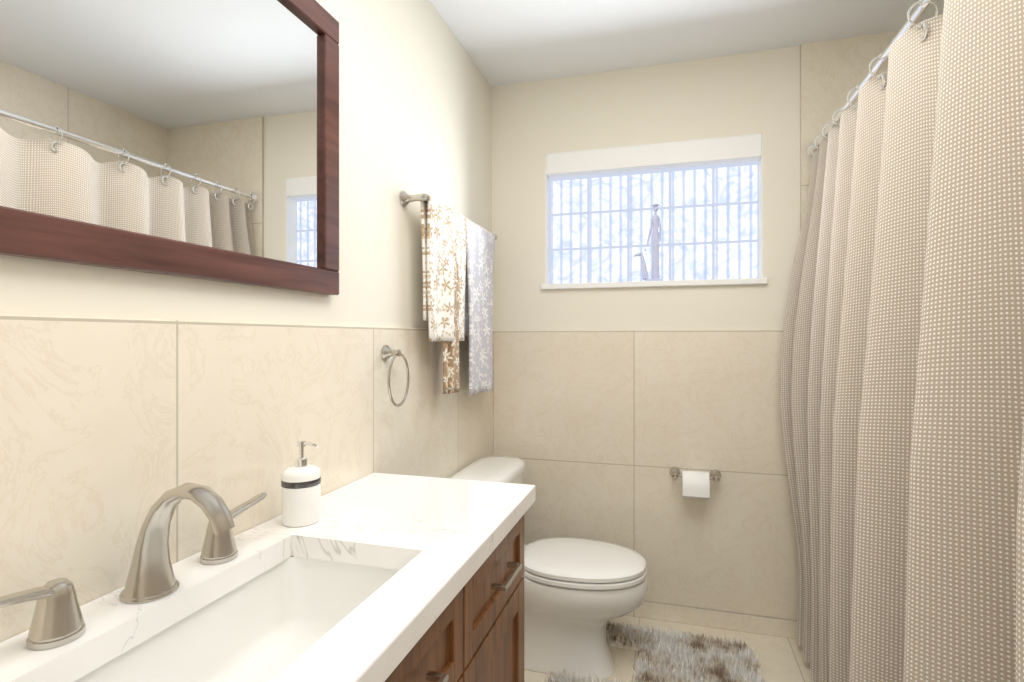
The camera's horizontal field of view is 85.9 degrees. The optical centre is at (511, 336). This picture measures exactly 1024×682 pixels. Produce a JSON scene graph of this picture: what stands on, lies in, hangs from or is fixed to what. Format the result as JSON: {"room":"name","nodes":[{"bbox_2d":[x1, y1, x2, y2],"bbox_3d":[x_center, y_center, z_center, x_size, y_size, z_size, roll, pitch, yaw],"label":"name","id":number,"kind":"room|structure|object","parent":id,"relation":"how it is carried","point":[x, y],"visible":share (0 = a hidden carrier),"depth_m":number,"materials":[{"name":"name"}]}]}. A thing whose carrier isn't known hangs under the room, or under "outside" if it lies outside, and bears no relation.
{"room":"bathroom","nodes":[
{"label":"bathroom","id":0,"kind":"room"},
{"bbox_2d":[0,0,491,328],"bbox_3d":[-0.704,0.020,0.892,0.150,2.500,4.220,0,0,16],"label":"wall","id":1,"kind":"structure","parent":0,"point":[415,102],"depth_m":1.64,"materials":[{"name":"white paint"}]},
{"bbox_2d":[0,0,338,294],"bbox_3d":[-0.688,-0.460,0.626,0.027,0.704,1.658,0,0,16],"label":"mirror","id":2,"kind":"object","parent":1,"relation":"attached to","point":[197,139],"visible":1,"depth_m":0.96,"materials":[{"name":"brown wood"}]},
{"bbox_2d":[0,314,493,641],"bbox_3d":[-0.633,0.620,0.845,0.012,1.300,3.870,0,0,16],"label":"tile","id":3,"kind":"structure","parent":1,"relation":"attached to","point":[112,430],"depth_m":0.98,"materials":[{"name":"beige tile"}]},
{"bbox_2d":[381,345,408,406],"bbox_3d":[-0.357,0.118,1.678,0.052,0.188,0.163,0,0,16],"label":"towel ring","id":4,"kind":"object","parent":3,"relation":"attached to","point":[387,352],"visible":1,"depth_m":1.66,"materials":[{"name":"silver metal"}]},
{"bbox_2d":[400,191,496,396],"bbox_3d":[-0.204,-0.123,2.158,0.103,0.716,0.802,0,0,16],"label":"towel rail","id":5,"kind":"object","parent":1,"relation":"attached to","point":[458,249],"visible":1,"depth_m":2.04,"materials":[{"name":"white fabric"}]},
{"bbox_2d":[420,193,466,341],"bbox_3d":[-0.235,-0.229,1.974,0.060,0.488,0.330,0,0,16],"label":"towel","id":6,"kind":"object","parent":5,"relation":"hanging from","point":[443,229],"depth_m":1.92,"materials":[{"name":"white fabric"}]},
{"bbox_2d":[459,216,495,396],"bbox_3d":[-0.134,-0.117,2.320,0.052,0.704,0.370,0,0,16],"label":"towel","id":7,"kind":"object","parent":5,"relation":"hanging from","point":[480,243],"depth_m":2.29,"materials":[{"name":"white fabric"}]},
{"bbox_2d":[492,46,799,330],"bbox_3d":[0.913,0.020,2.515,2.050,2.500,0.200,0,0,16],"label":"wall","id":8,"kind":"structure","parent":0,"point":[535,122],"depth_m":2.50,"materials":[{"name":"white paint"}]},
{"bbox_2d":[494,330,797,620],"bbox_3d":[0.563,0.620,2.507,1.358,1.300,0.012,0,0,16],"label":"tile","id":9,"kind":"structure","parent":8,"relation":"attached to","point":[601,434],"depth_m":2.47,"materials":[{"name":"beige tile"}]},
{"bbox_2d":[669,467,720,499],"bbox_3d":[0.790,0.636,2.370,0.216,0.114,0.123,0,0,16],"label":"toilet paper holder","id":10,"kind":"object","parent":9,"relation":"attached to","point":[695,484],"visible":1,"depth_m":2.33,"materials":[{"name":"white paper"}]},
{"bbox_2d":[545,133,762,283],"bbox_3d":[0.630,-0.552,2.537,0.955,0.645,0.085,0,0,16],"label":"window","id":11,"kind":"structure","parent":8,"relation":"in","point":[547,229],"depth_m":2.52,"materials":[{"name":"white plastic"}]},
{"bbox_2d":[546,135,761,177],"bbox_3d":[0.626,-0.823,2.523,0.947,0.096,0.064,0,0,16],"label":"window blind","id":12,"kind":"object","parent":11,"relation":"attached to","point":[694,153],"visible":1,"depth_m":2.49,"materials":[{"name":"white fabric"}]},
{"bbox_2d":[551,165,756,283],"bbox_3d":[0.651,-0.513,2.607,0.937,0.505,0.080,0,0,16],"label":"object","id":13,"kind":"object","parent":11,"relation":"in","point":[732,223],"visible":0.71,"depth_m":2.55,"materials":[{"name":"glass"}]},
{"bbox_2d":[550,161,758,283],"bbox_3d":[0.653,-0.564,2.615,0.955,0.623,0.084,0,0,16],"label":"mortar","id":14,"kind":"object","parent":11,"relation":"attached to","point":[628,246],"visible":0.21,"depth_m":2.56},
{"bbox_2d":[541,278,767,289],"bbox_3d":[0.627,-0.239,2.527,0.991,0.026,0.107,0,0,16],"label":"window sill","id":15,"kind":"structure","parent":8,"relation":"attached to","point":[712,282],"depth_m":2.46,"materials":[{"name":"white plastic"}]},
{"bbox_2d":[634,203,661,280],"bbox_3d":[0.623,-0.431,2.525,0.130,0.358,0.080,0,0,16],"label":"figurine","id":16,"kind":"object","parent":15,"relation":"on","point":[656,234],"visible":0.9,"depth_m":2.51,"materials":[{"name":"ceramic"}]},
{"bbox_2d":[626,601,796,638],"bbox_3d":[0.560,1.232,2.498,1.358,0.075,0.006,0,0,16],"label":"baseboard","id":17,"kind":"structure","parent":8,"relation":"attached to","point":[727,620],"depth_m":2.40,"materials":[{"name":"tile"}]},
{"bbox_2d":[800,31,897,229],"bbox_3d":[1.541,0.020,2.221,0.680,2.500,0.015,0,0,16],"label":"shower tile","id":18,"kind":"structure","parent":8,"relation":"attached to","point":[834,72],"depth_m":2.28,"materials":[{"name":"beige tile"}]},
{"bbox_2d":[524,615,813,681],"bbox_3d":[0.352,1.320,0.585,2.450,0.100,4.320,0,0,16],"label":"floor","id":19,"kind":"structure","parent":0,"point":[780,659],"depth_m":2.21,"materials":[{"name":"tile"}]},
{"bbox_2d":[376,497,535,681],"bbox_3d":[-0.428,0.853,0.620,0.504,0.831,1.852,0,0,16],"label":"bathroom vanity","id":20,"kind":"object","parent":19,"relation":"on","point":[477,634],"depth_m":1.11,"materials":[{"name":"brown wood"}]},
{"bbox_2d":[0,473,535,681],"bbox_3d":[-0.436,0.416,0.627,0.488,0.042,1.900,0,0,16],"label":"countertop","id":21,"kind":"structure","parent":20,"relation":"on","point":[430,533],"depth_m":0.97,"materials":[{"name":"white stone"}]},
{"bbox_2d":[0,483,266,649],"bbox_3d":[-0.507,0.308,0.837,0.190,0.173,0.472,0,0,16],"label":"faucet","id":22,"kind":"object","parent":21,"relation":"on","point":[57,620],"visible":1,"depth_m":0.82,"materials":[{"name":"silver metal"}]},
{"bbox_2d":[64,553,387,681],"bbox_3d":[-0.374,0.506,0.810,0.302,0.162,0.533,0,0,16],"label":"sink","id":23,"kind":"object","parent":21,"relation":"in","point":[235,636],"depth_m":0.98,"materials":[{"name":"white ceramic"}]},
{"bbox_2d":[281,440,320,526],"bbox_3d":[-0.451,0.308,1.178,0.081,0.173,0.080,0,0,16],"label":"soap dispenser","id":24,"kind":"object","parent":21,"relation":"on","point":[301,492],"visible":1,"depth_m":1.15,"materials":[{"name":"white ceramic"}]},
{"bbox_2d":[450,456,647,679],"bbox_3d":[0.156,0.900,2.178,0.746,0.739,0.494,0,0,16],"label":"toilet","id":25,"kind":"object","parent":19,"relation":"on","point":[579,593],"visible":0.69,"depth_m":2.06,"materials":[{"name":"white ceramic"}]},
{"bbox_2d":[542,620,763,681],"bbox_3d":[0.494,1.240,1.916,0.776,0.059,0.885,0,0,16],"label":"bath rug","id":26,"kind":"object","parent":19,"relation":"on","point":[665,656],"visible":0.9,"depth_m":2.11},
{"bbox_2d":[430,0,943,86],"bbox_3d":[0.352,-1.280,0.585,2.450,0.100,4.320,0,0,16],"label":"ceiling","id":27,"kind":"structure","parent":0,"point":[505,42],"depth_m":2.19,"materials":[{"name":"white paint"}]},
{"bbox_2d":[780,0,1023,681],"bbox_3d":[0.703,0.212,0.456,0.253,2.045,3.842,0,0,16],"label":"shower curtain","id":28,"kind":"object","parent":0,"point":[902,386],"visible":1,"depth_m":1.30,"materials":[{"name":"beige fabric"}]}
]}

